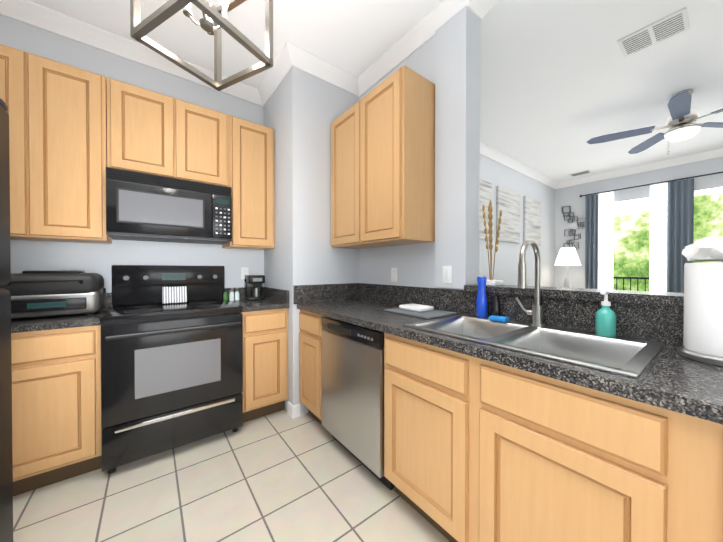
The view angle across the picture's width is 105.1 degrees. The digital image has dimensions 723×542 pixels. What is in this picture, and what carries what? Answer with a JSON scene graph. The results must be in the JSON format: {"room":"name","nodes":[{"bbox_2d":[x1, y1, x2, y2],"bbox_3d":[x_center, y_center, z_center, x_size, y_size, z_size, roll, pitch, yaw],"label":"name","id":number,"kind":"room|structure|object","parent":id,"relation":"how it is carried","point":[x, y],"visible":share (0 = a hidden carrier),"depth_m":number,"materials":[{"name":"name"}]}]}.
{"room":"kitchen","nodes":[
{"label":"kitchen","id":0,"kind":"room"},
{"bbox_2d":[0,14,263,292],"bbox_3d":[-1.916,-0.279,2.135,2.270,2.920,0.120,0,1,-37],"label":"wall","id":1,"kind":"structure","parent":0,"point":[98,258],"depth_m":2.11,"materials":[{"name":"grey paint"}]},
{"bbox_2d":[0,0,264,106],"bbox_3d":[-1.771,-1.686,2.108,2.060,0.105,0.080,0,1,-37],"label":"crown molding","id":2,"kind":"structure","parent":1,"relation":"attached to","point":[26,11],"depth_m":2.01,"materials":[{"name":"white paint"}]},
{"bbox_2d":[0,44,274,249],"bbox_3d":[-1.730,-0.746,1.987,2.142,1.085,0.323,0,1,-37],"label":"upper cabinet","id":3,"kind":"object","parent":1,"relation":"attached to","point":[74,132],"visible":0.96,"depth_m":1.81,"materials":[{"name":"brown wood"}]},
{"bbox_2d":[106,167,231,244],"bbox_3d":[-1.449,-0.452,2.142,0.742,0.430,0.414,0,1,-37],"label":"microwave","id":4,"kind":"object","parent":3,"relation":"attached to","point":[145,207],"visible":1,"depth_m":1.95,"materials":[{"name":"black metal"}]},
{"bbox_2d":[241,267,248,278],"bbox_3d":[-1.121,0.022,2.663,0.070,0.114,0.007,0,1,-37],"label":"electrical outlet plate","id":5,"kind":"object","parent":1,"relation":"attached to","point":[244,270],"depth_m":2.66,"materials":[{"name":"white plastic"}]},
{"bbox_2d":[13,410,449,541],"bbox_3d":[1.931,1.233,1.864,8.040,0.100,5.240,0,1,-37],"label":"floor","id":6,"kind":"structure","parent":0,"point":[281,476],"depth_m":1.45,"materials":[{"name":"tile"}]},
{"bbox_2d":[0,98,12,541],"bbox_3d":[-1.279,0.307,0.396,0.865,1.775,0.915,0,1,-37],"label":"fridge","id":7,"kind":"object","parent":6,"relation":"on","point":[6,496],"visible":1,"depth_m":0.94,"materials":[{"name":"black"}]},
{"bbox_2d":[11,287,288,495],"bbox_3d":[-1.636,0.673,1.876,2.143,1.019,0.637,0,1,-37],"label":"kitchen base cabinets","id":8,"kind":"object","parent":6,"relation":"on","point":[56,400],"visible":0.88,"depth_m":1.54,"materials":[{"name":"brown wood"}]},
{"bbox_2d":[0,270,105,318],"bbox_3d":[-1.856,0.134,1.681,0.434,0.272,0.419,0,1,-37],"label":"appliance","id":9,"kind":"object","parent":8,"relation":"on","point":[50,293],"visible":0.92,"depth_m":1.57,"materials":[{"name":"black"}]},
{"bbox_2d":[11,287,288,332],"bbox_3d":[-1.636,0.235,1.873,2.143,0.143,0.637,0,1,-37],"label":"countertop","id":10,"kind":"structure","parent":8,"relation":"on","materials":[{"name":"stone"}]},
{"bbox_2d":[223,292,227,299],"bbox_3d":[-1.215,0.226,2.473,0.034,0.075,0.033,0,1,-37],"label":"spice jar","id":11,"kind":"object","parent":8,"relation":"on","point":[225,295],"visible":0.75,"depth_m":2.46,"materials":[{"name":"green glass"}]},
{"bbox_2d":[229,288,233,300],"bbox_3d":[-1.146,0.209,2.450,0.040,0.108,0.040,0,1,-37],"label":"shaker","id":12,"kind":"object","parent":8,"relation":"on","point":[231,296],"visible":1,"depth_m":2.44,"materials":[{"name":"white plastic"}]},
{"bbox_2d":[235,288,238,299],"bbox_3d":[-1.125,0.209,2.504,0.040,0.108,0.040,0,1,-37],"label":"shaker","id":13,"kind":"object","parent":8,"relation":"on","point":[236,293],"visible":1,"depth_m":2.49,"materials":[{"name":"white plastic"}]},
{"bbox_2d":[244,275,264,300],"bbox_3d":[-0.980,0.150,2.544,0.140,0.225,0.172,0,1,-37],"label":"coffee maker","id":14,"kind":"object","parent":8,"relation":"on","point":[253,287],"visible":1,"depth_m":2.50,"materials":[{"name":"black"}]},
{"bbox_2d":[100,265,242,473],"bbox_3d":[-1.345,0.569,2.020,0.762,1.225,0.747,0,1,-37],"label":"stove","id":15,"kind":"object","parent":6,"relation":"on","point":[171,375],"visible":1,"depth_m":1.78,"materials":[{"name":"black metal"}]},
{"bbox_2d":[162,286,186,303],"bbox_3d":[-1.476,0.188,2.191,0.160,0.128,0.038,0,1,-37],"label":"pot holder","id":16,"kind":"object","parent":15,"relation":"on","point":[178,294],"visible":0.98,"depth_m":2.18,"materials":[{"name":"fabric"}]},
{"bbox_2d":[321,316,394,489],"bbox_3d":[0.145,0.749,1.867,0.606,0.868,0.628,0,1,-37],"label":"dishwasher","id":17,"kind":"object","parent":6,"relation":"on","point":[352,358],"visible":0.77,"depth_m":1.61,"materials":[{"name":"silver metal"}]},
{"bbox_2d":[293,239,722,541],"bbox_3d":[0.667,0.518,1.354,0.820,1.338,2.851,0,1,-37],"label":"kitchen base cabinets","id":18,"kind":"object","parent":6,"relation":"on","point":[545,414],"depth_m":1.03,"materials":[{"name":"brown wood"}]},
{"bbox_2d":[384,304,456,318],"bbox_3d":[0.369,0.249,1.783,0.270,0.040,0.380,0,1,-37],"label":"dish mat","id":19,"kind":"object","parent":18,"relation":"on","point":[423,311],"visible":1,"depth_m":1.74,"materials":[{"name":"grey"}]},
{"bbox_2d":[476,276,486,317],"bbox_3d":[0.684,0.148,1.576,0.058,0.232,0.058,0,1,-37],"label":"bottle","id":20,"kind":"object","parent":18,"relation":"on","point":[481,305],"visible":1,"depth_m":1.55,"materials":[{"name":"blue plastic"}]},
{"bbox_2d":[482,200,502,285],"bbox_3d":[0.788,-0.171,1.677,0.100,0.512,0.102,0,1,-37],"label":"stalks","id":21,"kind":"object","parent":18,"relation":"on","point":[491,282],"visible":1,"depth_m":1.67,"materials":[{"name":"brown plant"}]},
{"bbox_2d":[490,296,500,315],"bbox_3d":[0.743,0.202,1.537,0.052,0.125,0.051,0,1,-37],"label":"bottle","id":22,"kind":"object","parent":18,"relation":"on","point":[495,305],"visible":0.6,"depth_m":1.52,"materials":[{"name":"black plastic"}]},
{"bbox_2d":[489,315,509,322],"bbox_3d":[0.727,0.253,1.465,0.052,0.024,0.090,0,1,-37],"label":"sponge","id":23,"kind":"object","parent":18,"relation":"on","point":[499,318],"visible":1,"depth_m":1.44,"materials":[{"name":"blue"}]},
{"bbox_2d":[293,283,722,424],"bbox_3d":[0.367,0.202,1.128,1.570,0.222,2.842,0,1,-37],"label":"countertop","id":24,"kind":"structure","parent":18,"relation":"on","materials":[{"name":"stone"}]},
{"bbox_2d":[403,239,664,377],"bbox_3d":[0.675,0.157,1.210,0.544,0.614,0.834,0,1,-37],"label":"sink","id":25,"kind":"object","parent":18,"relation":"in","point":[554,325],"depth_m":1.22,"materials":[{"name":"silver metal"}]},
{"bbox_2d":[595,291,615,336],"bbox_3d":[1.004,0.174,1.141,0.083,0.186,0.066,0,1,-37],"label":"soap dispenser","id":26,"kind":"object","parent":18,"relation":"on","point":[605,320],"visible":0.98,"depth_m":1.13,"materials":[{"name":"teal plastic"}]},
{"bbox_2d":[677,237,722,365],"bbox_3d":[1.130,0.084,0.866,0.220,0.385,0.190,0,1,-37],"label":"paper towel","id":27,"kind":"object","parent":18,"relation":"on","point":[703,316],"visible":1,"depth_m":0.85,"materials":[{"name":"paper"},{"name":"stainless steel"}]},
{"bbox_2d":[649,391,722,541],"bbox_3d":[0.672,0.741,0.057,0.750,0.914,0.780,0,1,-37],"label":"cabinet end panel","id":28,"kind":"object","parent":6,"relation":"on","point":[690,509],"depth_m":0.62,"materials":[{"name":"brown wood"}]},
{"bbox_3d":[3.792,0.827,5.107,0.500,0.660,0.500,0,1,-37],"label":"side table","id":29,"kind":"object","parent":6,"relation":"on","visible":0},
{"bbox_2d":[555,248,580,287],"bbox_3d":[3.792,0.036,5.101,0.400,0.920,0.400,0,1,-37],"label":"table lamp","id":30,"kind":"object","parent":29,"relation":"on","point":[567,256],"visible":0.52,"depth_m":5.00,"materials":[{"name":"white fabric"}]},
{"bbox_2d":[264,66,358,414],"bbox_3d":[-0.482,-0.284,2.787,0.800,2.920,0.825,0,1,-37],"label":"wall","id":31,"kind":"structure","parent":0,"point":[303,110],"depth_m":2.33,"materials":[{"name":"grey paint"}]},
{"bbox_2d":[256,41,299,103],"bbox_3d":[-0.737,-1.689,2.384,0.080,0.105,0.675,0,1,-37],"label":"crown molding","id":32,"kind":"structure","parent":31,"relation":"attached to","point":[288,55],"depth_m":2.33,"materials":[{"name":"white paint"}]},
{"bbox_2d":[287,401,299,418],"bbox_3d":[2.005,1.119,3.527,5.662,0.100,1.215,0,1,-37],"label":"baseboard","id":33,"kind":"structure","parent":31,"relation":"attached to","point":[293,411],"depth_m":2.24,"materials":[{"name":"white"}]},
{"bbox_2d":[292,48,355,92],"bbox_3d":[-0.291,-1.688,2.352,0.570,0.105,0.080,0,1,-37],"label":"crown molding","id":34,"kind":"structure","parent":31,"relation":"attached to","point":[308,62],"depth_m":2.34,"materials":[{"name":"white paint"}]},
{"bbox_2d":[29,0,722,181],"bbox_3d":[1.931,-1.787,1.839,8.040,0.100,5.240,0,1,-37],"label":"ceiling","id":35,"kind":"structure","parent":0,"point":[562,82],"depth_m":2.25,"materials":[{"name":"white paint"}]},
{"bbox_2d":[130,0,272,90],"bbox_3d":[-0.701,-1.360,1.252,0.406,0.742,0.406,0,1,27],"label":"pendant light","id":36,"kind":"object","parent":35,"relation":"hanging from","point":[211,12],"visible":1,"depth_m":1.26,"materials":[{"name":"silver metal"}]},
{"bbox_2d":[568,170,591,176],"bbox_3d":[3.935,-1.756,4.981,0.200,0.012,0.300,0,1,-37],"label":"ceiling vent","id":37,"kind":"object","parent":35,"relation":"in","point":[580,173],"visible":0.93,"depth_m":4.97,"materials":[{"name":"white metal"}]},
{"bbox_2d":[617,7,689,56],"bbox_3d":[2.135,-1.730,2.034,0.260,0.016,0.340,0,1,-37],"label":"ceiling vent","id":38,"kind":"object","parent":35,"relation":"in","point":[671,25],"visible":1,"depth_m":2.01,"materials":[{"name":"white metal"}]},
{"bbox_2d":[586,89,722,154],"bbox_3d":[3.110,-1.454,2.683,1.344,0.577,1.398,0,1,-37],"label":"fan","id":39,"kind":"object","parent":35,"relation":"hanging from","point":[681,125],"visible":1,"depth_m":2.70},
{"bbox_2d":[359,6,479,289],"bbox_3d":[0.365,-0.280,2.206,0.159,2.920,1.125,0,1,-37],"label":"wall","id":40,"kind":"structure","parent":0,"point":[445,59],"depth_m":1.80,"materials":[{"name":"grey paint"}]},
{"bbox_2d":[331,65,434,248],"bbox_3d":[0.115,-0.747,2.166,0.324,1.085,0.872,0,1,-37],"label":"upper cabinet","id":41,"kind":"object","parent":40,"relation":"attached to","point":[383,164],"visible":1,"depth_m":1.89,"materials":[{"name":"brown wood"}]},
{"bbox_2d":[391,268,396,281],"bbox_3d":[0.265,0.030,2.242,0.007,0.114,0.070,0,1,-37],"label":"electrical outlet plate","id":42,"kind":"object","parent":40,"relation":"attached to","point":[393,270],"depth_m":2.24,"materials":[{"name":"white plastic"}]},
{"bbox_2d":[352,0,483,96],"bbox_3d":[0.315,-1.686,2.107,0.084,0.105,1.205,0,1,-37],"label":"crown molding","id":43,"kind":"structure","parent":40,"relation":"attached to","point":[418,35],"depth_m":2.02,"materials":[{"name":"white"}]},
{"bbox_2d":[443,266,451,282],"bbox_3d":[0.560,0.023,1.813,0.009,0.114,0.070,0,1,-37],"label":"electrical outlet plate","id":44,"kind":"object","parent":40,"relation":"attached to","point":[447,274],"depth_m":1.81,"materials":[{"name":"white plastic"}]},
{"bbox_2d":[473,0,498,20],"bbox_3d":[0.509,-1.687,2.195,0.090,0.105,1.110,0,1,-37],"label":"crown molding","id":45,"kind":"structure","parent":40,"relation":"attached to","point":[484,8],"depth_m":1.77,"materials":[{"name":"white paint"}]},
{"bbox_2d":[479,154,554,286],"bbox_3d":[2.025,-0.296,4.258,4.970,2.920,0.120,0,1,-37],"label":"wall","id":46,"kind":"structure","parent":0,"point":[495,173],"depth_m":4.63,"materials":[{"name":"grey paint"}]},
{"bbox_2d":[479,179,491,239],"bbox_3d":[1.600,-0.863,3.829,0.720,0.820,0.036,0,1,-37],"label":"picture","id":47,"kind":"object","parent":46,"relation":"attached to","point":[485,192],"visible":0.21,"depth_m":3.91,"materials":[{"name":"white"}]},
{"bbox_2d":[496,186,519,242],"bbox_3d":[2.335,-0.868,4.391,0.730,0.820,0.036,0,1,-37],"label":"picture","id":48,"kind":"object","parent":46,"relation":"attached to","point":[507,202],"visible":0.92,"depth_m":4.34,"materials":[{"name":"white"}]},
{"bbox_2d":[480,142,559,188],"bbox_3d":[2.038,-1.703,4.130,4.850,0.105,0.080,0,1,-37],"label":"crown molding","id":49,"kind":"structure","parent":46,"relation":"attached to","point":[485,150],"depth_m":4.47,"materials":[{"name":"white paint"}]},
{"bbox_2d":[523,196,540,245],"bbox_3d":[3.046,-0.872,4.934,0.660,0.820,0.036,0,1,-37],"label":"picture","id":50,"kind":"object","parent":46,"relation":"attached to","point":[532,220],"visible":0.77,"depth_m":4.88,"materials":[{"name":"white"}]},
{"bbox_2d":[555,156,722,291],"bbox_3d":[5.292,-0.294,3.975,0.120,2.920,4.295,0,1,-37],"label":"wall","id":51,"kind":"structure","parent":0,"point":[567,196],"depth_m":5.09,"materials":[{"name":"grey paint"}]},
{"bbox_2d":[563,206,584,247],"bbox_3d":[4.114,-0.851,5.380,0.018,0.858,0.382,0,1,-37],"label":"sculpture","id":52,"kind":"object","parent":51,"relation":"attached to","point":[574,233],"visible":0.85,"depth_m":5.38,"materials":[{"name":"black metal"}]},
{"bbox_2d":[560,148,722,187],"bbox_3d":[5.241,-1.701,3.865,0.080,0.105,4.200,0,1,-37],"label":"crown molding","id":53,"kind":"structure","parent":51,"relation":"attached to","point":[715,153],"depth_m":4.55,"materials":[{"name":"white paint"}]},
{"bbox_2d":[579,171,722,196],"bbox_3d":[5.085,-1.405,4.045,0.109,0.044,3.072,0,1,-37],"label":"curtain rod","id":54,"kind":"object","parent":51,"relation":"attached to","point":[653,183],"visible":0.92,"depth_m":4.45,"materials":[{"name":"black"}]},
{"bbox_2d":[585,194,597,288],"bbox_3d":[4.236,-0.136,5.111,0.075,2.525,0.180,0,1,-37],"label":"curtain","id":55,"kind":"object","parent":54,"relation":"hanging from","point":[591,221],"visible":0.71,"depth_m":5.11,"materials":[{"name":"blue fabric"}]},
{"bbox_2d":[598,192,613,289],"bbox_3d":[4.361,-0.135,4.949,0.049,2.525,0.210,0,1,-37],"label":"sheer curtain","id":56,"kind":"object","parent":54,"relation":"hanging from","point":[605,235],"visible":0.71,"depth_m":4.96,"materials":[{"name":"white fabric"}]},
{"bbox_2d":[649,183,666,291],"bbox_3d":[4.750,-0.131,4.440,0.049,2.525,0.190,0,1,-37],"label":"sheer curtain","id":57,"kind":"object","parent":54,"relation":"hanging from","point":[658,243],"visible":0.65,"depth_m":4.43,"materials":[{"name":"white fabric"}]},
{"bbox_2d":[667,178,693,292],"bbox_3d":[4.892,-0.129,4.253,0.074,2.525,0.260,0,1,-37],"label":"curtain","id":58,"kind":"object","parent":54,"relation":"hanging from","point":[680,215],"visible":0.73,"depth_m":4.27,"materials":[{"name":"blue fabric"}]},
{"bbox_2d":[614,187,722,210],"bbox_3d":[5.025,-1.141,4.239,0.015,0.150,1.950,0,1,-37],"label":"window blind","id":59,"kind":"object","parent":51,"relation":"attached to","point":[633,203],"visible":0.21,"depth_m":4.65,"materials":[{"name":"white"}]},
{"label":"outside","id":60,"kind":"structure","parent":0,"visible":0},
{"bbox_2d":[613,192,722,290],"bbox_3d":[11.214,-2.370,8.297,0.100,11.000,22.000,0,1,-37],"label":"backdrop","id":61,"kind":"structure","parent":60,"point":[631,241],"depth_m":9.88,"materials":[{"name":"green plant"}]},
{"bbox_3d":[5.967,1.212,4.504,1.580,0.100,4.295,0,1,-37],"label":"floor","id":62,"kind":"structure","parent":60,"visible":0},
{"bbox_2d":[613,277,648,290],"bbox_3d":[6.517,0.648,4.916,0.040,1.020,4.306,0,1,-37],"label":"railing","id":63,"kind":"object","parent":62,"relation":"on","point":[630,278],"visible":0.1,"depth_m":5.91,"materials":[{"name":"grey metal"}]}
]}

